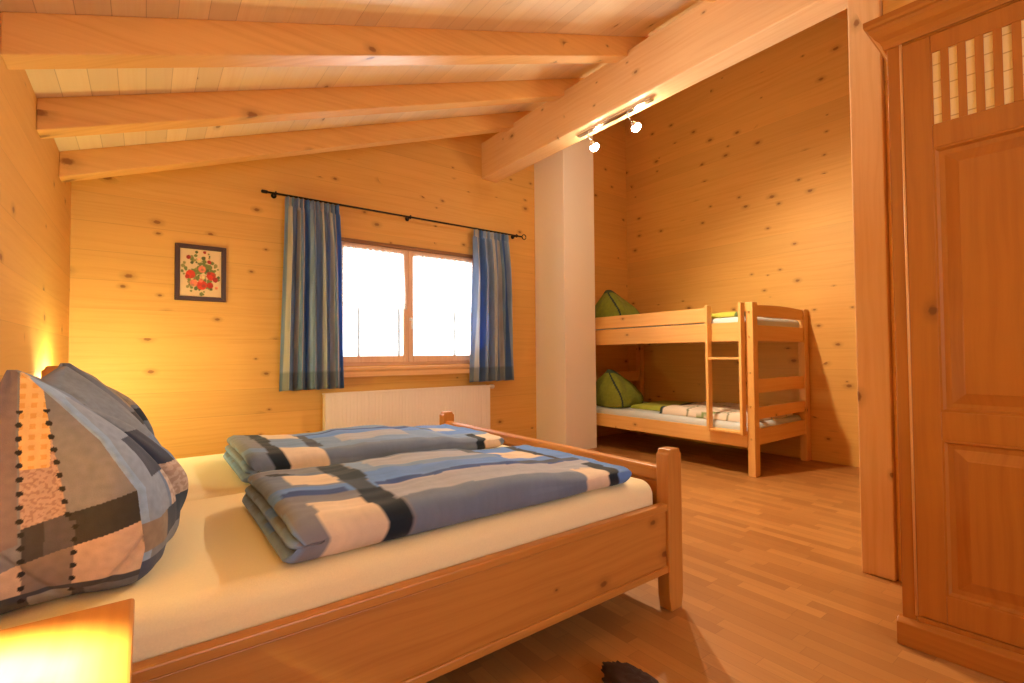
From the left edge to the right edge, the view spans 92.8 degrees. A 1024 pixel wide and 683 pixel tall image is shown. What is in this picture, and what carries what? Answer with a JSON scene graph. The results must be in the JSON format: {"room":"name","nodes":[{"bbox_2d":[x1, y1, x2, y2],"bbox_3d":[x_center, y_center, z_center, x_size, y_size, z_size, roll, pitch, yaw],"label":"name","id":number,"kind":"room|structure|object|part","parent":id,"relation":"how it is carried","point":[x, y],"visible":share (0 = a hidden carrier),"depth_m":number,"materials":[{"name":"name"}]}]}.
{"room":"bedroom","nodes":[
{"label":"bedroom","id":0,"kind":"room"},
{"bbox_2d":[0,11,70,380],"bbox_3d":[-1.090,-0.047,0.652,0.120,2.345,6.950,1,-2,-37],"label":"wall","id":1,"kind":"structure","parent":0,"point":[35,205],"depth_m":2.18,"materials":[{"name":"brown wood"}]},
{"bbox_2d":[68,119,629,458],"bbox_3d":[-0.755,-0.990,5.190,5.850,4.460,0.150,1,-2,-37],"label":"wall","id":2,"kind":"structure","parent":0,"point":[203,374],"depth_m":4.04,"materials":[{"name":"brown wood"}]},
{"bbox_2d":[174,243,225,301],"bbox_3d":[-2.428,-0.533,3.809,0.340,0.436,0.021,1,-2,-37],"label":"framed picture","id":3,"kind":"object","parent":2,"relation":"attached to","point":[200,270],"visible":1,"depth_m":3.80,"materials":[{"name":"multicoloured paper"}]},
{"bbox_2d":[180,248,220,297],"bbox_3d":[-2.429,-0.533,3.810,0.280,0.376,0.002,1,-2,-37],"label":"print","id":4,"kind":"object","parent":3,"relation":"attached to","point":[200,268],"depth_m":3.81},
{"bbox_2d":[261,189,525,239],"bbox_3d":[-0.968,-1.226,4.880,2.794,0.067,0.101,1,-2,-37],"label":"curtain rod","id":5,"kind":"object","parent":2,"relation":"attached to","point":[273,194],"visible":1,"depth_m":4.65,"materials":[{"name":"black metal"}]},
{"bbox_2d":[279,196,343,390],"bbox_3d":[-1.709,-0.405,4.202,0.527,1.646,0.119,1,-2,-37],"label":"curtain","id":6,"kind":"object","parent":5,"relation":"hanging from","point":[311,345],"visible":1,"depth_m":4.19,"materials":[{"name":"blue fabric"}]},
{"bbox_2d":[469,229,513,381],"bbox_3d":[-0.201,-0.387,5.336,0.588,1.646,0.119,1,-2,-37],"label":"curtain","id":7,"kind":"object","parent":5,"relation":"hanging from","point":[491,332],"visible":1,"depth_m":5.31,"materials":[{"name":"blue fabric"}]},
{"bbox_2d":[340,364,469,377],"bbox_3d":[-0.954,0.287,4.852,1.650,0.093,0.085,1,-2,-37],"label":"window sill","id":8,"kind":"structure","parent":2,"relation":"attached to","point":[374,371],"depth_m":4.74,"materials":[{"name":"brown wood"}]},
{"bbox_2d":[341,237,472,365],"bbox_3d":[-1.003,-0.360,4.927,1.590,1.190,0.130,1,-2,-37],"label":"window","id":9,"kind":"structure","parent":2,"relation":"in","point":[406,358],"depth_m":4.88,"materials":[{"name":"brown wood"}]},
{"bbox_2d":[342,246,406,308],"bbox_3d":[-1.311,-0.607,4.675,0.650,0.566,0.016,1,-2,-37],"label":"lace curtain","id":10,"kind":"object","parent":9,"relation":"attached to","point":[386,293],"visible":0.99,"depth_m":4.66,"materials":[{"name":"white fabric"}]},
{"bbox_3d":[-1.337,-0.355,4.704,0.701,1.119,0.065,1,-2,-37],"label":"sash","id":11,"kind":"part","parent":9,"relation":"part of","materials":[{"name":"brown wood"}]},
{"bbox_3d":[-0.735,-0.348,5.156,0.801,1.119,0.065,1,-2,-37],"label":"sash","id":12,"kind":"part","parent":9,"relation":"part of","materials":[{"name":"brown wood"}]},
{"bbox_2d":[414,255,472,312],"bbox_3d":[-0.700,-0.600,5.135,0.721,0.566,0.016,1,-2,-37],"label":"lace curtain","id":13,"kind":"object","parent":9,"relation":"attached to","point":[417,258],"visible":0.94,"depth_m":5.11,"materials":[{"name":"white fabric"}]},
{"bbox_2d":[322,384,494,430],"bbox_3d":[-0.931,0.846,4.818,1.814,0.772,0.136,1,-2,-37],"label":"radiator","id":14,"kind":"object","parent":2,"relation":"attached to","point":[470,405],"visible":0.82,"depth_m":4.70,"materials":[{"name":"metal"}]},
{"bbox_2d":[322,385,490,395],"bbox_3d":[-0.952,0.471,4.788,1.738,0.014,0.096,1,-2,-37],"label":"grille","id":15,"kind":"object","parent":14,"relation":"attached to","point":[472,387],"depth_m":4.72,"materials":[{"name":"metal"}]},
{"bbox_2d":[0,0,704,151],"bbox_3d":[1.278,-2.288,2.504,6.150,2.345,6.950,1,-2,-37],"label":"ceiling","id":16,"kind":"structure","parent":0,"point":[629,18],"depth_m":2.81,"materials":[{"name":"brown wood"}]},
{"bbox_2d":[59,111,531,182],"bbox_3d":[-1.171,-1.743,4.131,3.898,1.575,0.120,1,-2,-37],"label":"rafter","id":17,"kind":"object","parent":16,"relation":"attached to","point":[85,164],"visible":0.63,"depth_m":3.55,"materials":[{"name":"brown wood"}]},
{"bbox_2d":[36,78,583,138],"bbox_3d":[-0.721,-1.762,3.532,3.898,1.575,0.120,1,-2,-37],"label":"rafter","id":18,"kind":"object","parent":16,"relation":"attached to","point":[57,117],"visible":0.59,"depth_m":2.89,"materials":[{"name":"brown wood"}]},
{"bbox_2d":[0,12,647,69],"bbox_3d":[-0.288,-1.780,2.956,3.898,1.575,0.120,1,-2,-37],"label":"rafter","id":19,"kind":"object","parent":16,"relation":"attached to","point":[27,40],"visible":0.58,"depth_m":2.23,"materials":[{"name":"brown wood"}]},
{"bbox_2d":[482,0,846,182],"bbox_3d":[1.752,-2.094,2.823,0.203,0.405,6.700,1,-2,-37],"label":"ceiling beam","id":20,"kind":"structure","parent":16,"relation":"attached to","point":[712,37],"depth_m":3.59,"materials":[{"name":"brown wood"}]},
{"bbox_2d":[576,97,653,150],"bbox_3d":[0.869,-1.767,4.064,0.148,0.170,0.800,1,-2,-37],"label":"track light","id":21,"kind":"object","parent":20,"relation":"attached to","point":[636,126],"visible":1,"depth_m":3.97,"materials":[{"name":"silver metal"}]},
{"bbox_3d":[0.726,-1.709,4.293,0.075,0.069,0.078,1,-2,-37],"label":"bulb","id":22,"kind":"part","parent":21,"relation":"part of","materials":[{"name":"white glass"}]},
{"bbox_3d":[1.005,-1.732,3.945,0.072,0.072,0.077,1,-2,-37],"label":"bulb","id":23,"kind":"part","parent":21,"relation":"part of","materials":[{"name":"white glass"}]},
{"bbox_2d":[698,0,847,18],"bbox_3d":[0.988,-2.148,2.889,5.850,2.287,0.120,1,-2,-37],"label":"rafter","id":24,"kind":"object","parent":16,"relation":"attached to","point":[843,14],"visible":0.16,"depth_m":4.40,"materials":[{"name":"brown wood"}]},
{"bbox_2d":[534,135,596,448],"bbox_3d":[0.626,-0.764,5.804,0.490,4.018,0.515,1,-2,-37],"label":"column","id":25,"kind":"structure","parent":0,"point":[563,180],"depth_m":5.61,"materials":[{"name":"white paint"}]},
{"bbox_2d":[426,432,1006,682],"bbox_3d":[1.306,1.203,2.414,6.050,0.100,6.950,1,-2,-37],"label":"floor","id":26,"kind":"structure","parent":0,"point":[776,589],"depth_m":2.12,"materials":[{"name":"brown wood"}]},
{"bbox_2d":[0,598,134,682],"bbox_3d":[-0.775,0.814,0.674,0.417,0.620,0.450,1,-2,-37],"label":"bedside table","id":27,"kind":"object","parent":26,"relation":"on","point":[91,645],"visible":1,"depth_m":0.81,"materials":[{"name":"brown wood"}]},
{"bbox_2d":[41,366,682,682],"bbox_3d":[-0.777,0.635,2.258,2.282,1.060,2.025,1,-2,-37],"label":"double bed","id":28,"kind":"object","parent":26,"relation":"on","point":[423,628],"visible":0.41,"depth_m":1.48,"materials":[{"name":"brown wood"}]},
{"bbox_3d":[-2.247,0.649,2.381,0.080,1.060,0.062,1,-2,-37],"label":"bed post","id":29,"kind":"part","parent":28,"relation":"part of","materials":[{"name":"brown wood"}]},
{"bbox_2d":[0,477,652,663],"bbox_3d":[-0.502,0.720,1.861,2.123,0.242,0.960,1,-2,-37],"label":"mattress","id":30,"kind":"object","parent":28,"relation":"on","point":[218,575],"visible":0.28,"depth_m":1.32,"materials":[{"name":"white fabric"}]},
{"bbox_2d":[0,366,188,614],"bbox_3d":[-1.169,0.328,1.337,0.497,0.516,0.704,1,-2,-37],"label":"pillow","id":31,"kind":"object","parent":30,"relation":"on","point":[91,500],"visible":1,"depth_m":1.09,"materials":[{"name":"fabric"}]},
{"bbox_2d":[242,445,631,562],"bbox_3d":[-0.243,0.530,1.921,1.360,0.132,0.723,1,-2,-37],"label":"duvet","id":32,"kind":"object","parent":30,"relation":"on","point":[309,513],"visible":1,"depth_m":1.61,"materials":[{"name":"fabric"}]},
{"bbox_2d":[176,445,508,501],"bbox_3d":[-1.080,0.744,2.630,2.124,0.242,0.961,1,-2,-37],"label":"mattress","id":33,"kind":"object","parent":28,"relation":"on","point":[209,476],"visible":0.07,"depth_m":2.19,"materials":[{"name":"white fabric"}]},
{"bbox_2d":[58,363,153,434],"bbox_3d":[-1.720,0.347,2.026,0.416,0.522,0.717,1,-2,-37],"label":"pillow","id":34,"kind":"object","parent":33,"relation":"on","point":[129,404],"visible":0.16,"depth_m":1.91,"materials":[{"name":"fabric"}]},
{"bbox_2d":[223,424,503,482],"bbox_3d":[-0.783,0.554,2.714,1.366,0.134,0.710,1,-2,-37],"label":"duvet","id":35,"kind":"object","parent":33,"relation":"on","point":[247,455],"visible":0.88,"depth_m":2.44,"materials":[{"name":"fabric"}]},
{"bbox_3d":[-0.192,0.830,1.458,2.120,0.290,0.040,1,-2,-37],"label":"rail","id":36,"kind":"part","parent":28,"relation":"part of","materials":[{"name":"brown wood"}]},
{"bbox_3d":[-0.492,0.866,3.694,0.097,0.668,0.062,1,-2,-37],"label":"bed post","id":37,"kind":"part","parent":28,"relation":"part of","materials":[{"name":"brown wood"}]},
{"bbox_3d":[0.094,0.608,2.914,0.062,0.065,1.915,1,-2,-37],"label":"footboard rail","id":38,"kind":"part","parent":28,"relation":"part of","materials":[{"name":"brown wood"}]},
{"bbox_3d":[0.094,0.825,2.907,0.034,0.370,1.915,1,-2,-37],"label":"footboard panel","id":39,"kind":"part","parent":28,"relation":"part of","materials":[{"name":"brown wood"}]},
{"bbox_3d":[0.687,0.807,2.125,0.097,0.685,0.062,1,-2,-37],"label":"bed post","id":40,"kind":"part","parent":28,"relation":"part of","materials":[{"name":"brown wood"}]},
{"bbox_2d":[601,660,658,682],"bbox_3d":[0.394,1.095,1.550,0.133,0.082,0.275,1,-2,-37],"label":"slipper","id":41,"kind":"object","parent":26,"relation":"on","point":[614,672],"visible":1,"depth_m":1.57,"materials":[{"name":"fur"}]},
{"bbox_2d":[595,302,810,477],"bbox_3d":[1.914,0.453,5.461,1.200,1.548,2.130,1,-2,-37],"label":"bunk bed","id":42,"kind":"object","parent":26,"relation":"on","point":[746,330],"visible":0.84,"depth_m":4.74,"materials":[{"name":"brown wood"}]},
{"bbox_3d":[1.739,0.491,6.619,0.088,1.535,0.068,1,-2,-37],"label":"bunk post","id":43,"kind":"part","parent":42,"relation":"part of","materials":[{"name":"brown wood"}]},
{"bbox_3d":[1.395,-0.231,5.303,0.024,0.139,1.657,1,-2,-37],"label":"guard rail","id":44,"kind":"part","parent":42,"relation":"part of","materials":[{"name":"brown wood"}]},
{"bbox_3d":[1.498,-0.066,5.165,0.026,0.176,1.994,1,-2,-37],"label":"rail","id":45,"kind":"part","parent":42,"relation":"part of","materials":[{"name":"brown wood"}]},
{"bbox_3d":[1.506,0.899,5.140,0.026,0.146,1.994,1,-2,-37],"label":"rail","id":46,"kind":"part","parent":42,"relation":"part of","materials":[{"name":"brown wood"}]},
{"bbox_2d":[595,317,798,329],"bbox_3d":[1.938,-0.117,5.497,1.060,0.177,2.033,1,-2,-37],"label":"mattress","id":47,"kind":"object","parent":42,"relation":"on","point":[760,320],"visible":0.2,"depth_m":4.68,"materials":[{"name":"white fabric"}]},
{"bbox_2d":[595,290,639,317],"bbox_3d":[1.272,-0.406,5.942,0.512,0.420,0.511,1,-2,-37],"label":"pillow","id":48,"kind":"object","parent":47,"relation":"on","point":[610,303],"visible":0.69,"depth_m":5.75,"materials":[{"name":"fabric"}]},
{"bbox_2d":[711,311,778,318],"bbox_3d":[2.240,-0.253,4.979,0.860,0.061,0.667,1,-2,-37],"label":"folded blanket","id":49,"kind":"object","parent":47,"relation":"on","point":[735,313],"visible":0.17,"depth_m":4.61,"materials":[{"name":"fabric"}]},
{"bbox_2d":[596,401,800,430],"bbox_3d":[1.946,0.848,5.471,1.060,0.166,2.033,1,-2,-37],"label":"mattress","id":50,"kind":"object","parent":42,"relation":"on","point":[628,411],"visible":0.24,"depth_m":4.95,"materials":[{"name":"white fabric"}]},
{"bbox_2d":[596,369,643,407],"bbox_3d":[1.272,0.555,5.911,0.518,0.440,0.517,1,-2,-37],"label":"pillow","id":51,"kind":"object","parent":50,"relation":"on","point":[613,390],"visible":0.91,"depth_m":5.71,"materials":[{"name":"fabric"}]},
{"bbox_2d":[631,400,695,410],"bbox_3d":[1.807,0.741,5.698,0.762,0.055,0.486,1,-2,-37],"label":"folded blanket","id":52,"kind":"object","parent":50,"relation":"on","point":[658,405],"visible":0.62,"depth_m":5.58,"materials":[{"name":"fabric"}]},
{"bbox_2d":[660,401,792,422],"bbox_3d":[2.203,0.709,5.055,0.901,0.090,0.986,1,-2,-37],"label":"duvet","id":53,"kind":"object","parent":50,"relation":"on","point":[721,411],"visible":0.62,"depth_m":4.91,"materials":[{"name":"fabric"}]},
{"bbox_3d":[2.376,-0.056,5.824,0.026,0.176,1.994,1,-2,-37],"label":"rail","id":54,"kind":"part","parent":42,"relation":"part of","materials":[{"name":"brown wood"}]},
{"bbox_3d":[2.145,0.422,4.345,0.088,1.548,0.068,1,-2,-37],"label":"bunk post","id":55,"kind":"part","parent":42,"relation":"part of","materials":[{"name":"brown wood"}]},
{"bbox_3d":[2.978,0.438,4.971,0.088,1.535,0.068,1,-2,-37],"label":"bunk post","id":56,"kind":"part","parent":42,"relation":"part of","materials":[{"name":"brown wood"}]},
{"bbox_2d":[847,0,898,580],"bbox_3d":[1.867,-0.375,2.488,0.232,3.050,0.138,1,-2,-37],"label":"timber post","id":57,"kind":"object","parent":26,"relation":"on","point":[878,506],"visible":0.75,"depth_m":2.41,"materials":[{"name":"brown wood"}]},
{"bbox_2d":[863,0,1023,682],"bbox_3d":[2.007,-0.066,1.599,0.590,2.384,1.234,1,-2,-40],"label":"wardrobe","id":58,"kind":"object","parent":26,"relation":"on","point":[955,68],"visible":1,"depth_m":1.73,"materials":[{"name":"brown wood"}]},
{"bbox_3d":[1.998,-1.202,1.628,0.590,0.112,1.234,1,-2,-40],"label":"cornice","id":59,"kind":"part","parent":58,"relation":"part of","materials":[{"name":"brown wood"}]},
{"bbox_3d":[1.662,-0.231,1.655,0.020,0.966,0.338,1,-2,-40],"label":"door panel","id":60,"kind":"part","parent":58,"relation":"part of","materials":[{"name":"brown wood"}]},
{"bbox_3d":[1.669,0.629,1.632,0.020,0.560,0.338,1,-2,-40],"label":"door panel","id":61,"kind":"part","parent":58,"relation":"part of","materials":[{"name":"brown wood"}]},
{"bbox_2d":[625,17,858,466],"bbox_3d":[3.674,-1.058,4.266,0.120,4.480,6.950,1,-2,-37],"label":"wall","id":62,"kind":"structure","parent":0,"point":[739,180],"depth_m":5.41,"materials":[{"name":"brown wood"}]},
{"bbox_2d":[882,0,915,580],"bbox_3d":[2.778,-0.677,1.225,0.100,3.573,2.985,1,-2,-37],"label":"wall partition","id":63,"kind":"structure","parent":0,"point":[888,5],"depth_m":2.37,"materials":[{"name":"brown wood"}]}
]}

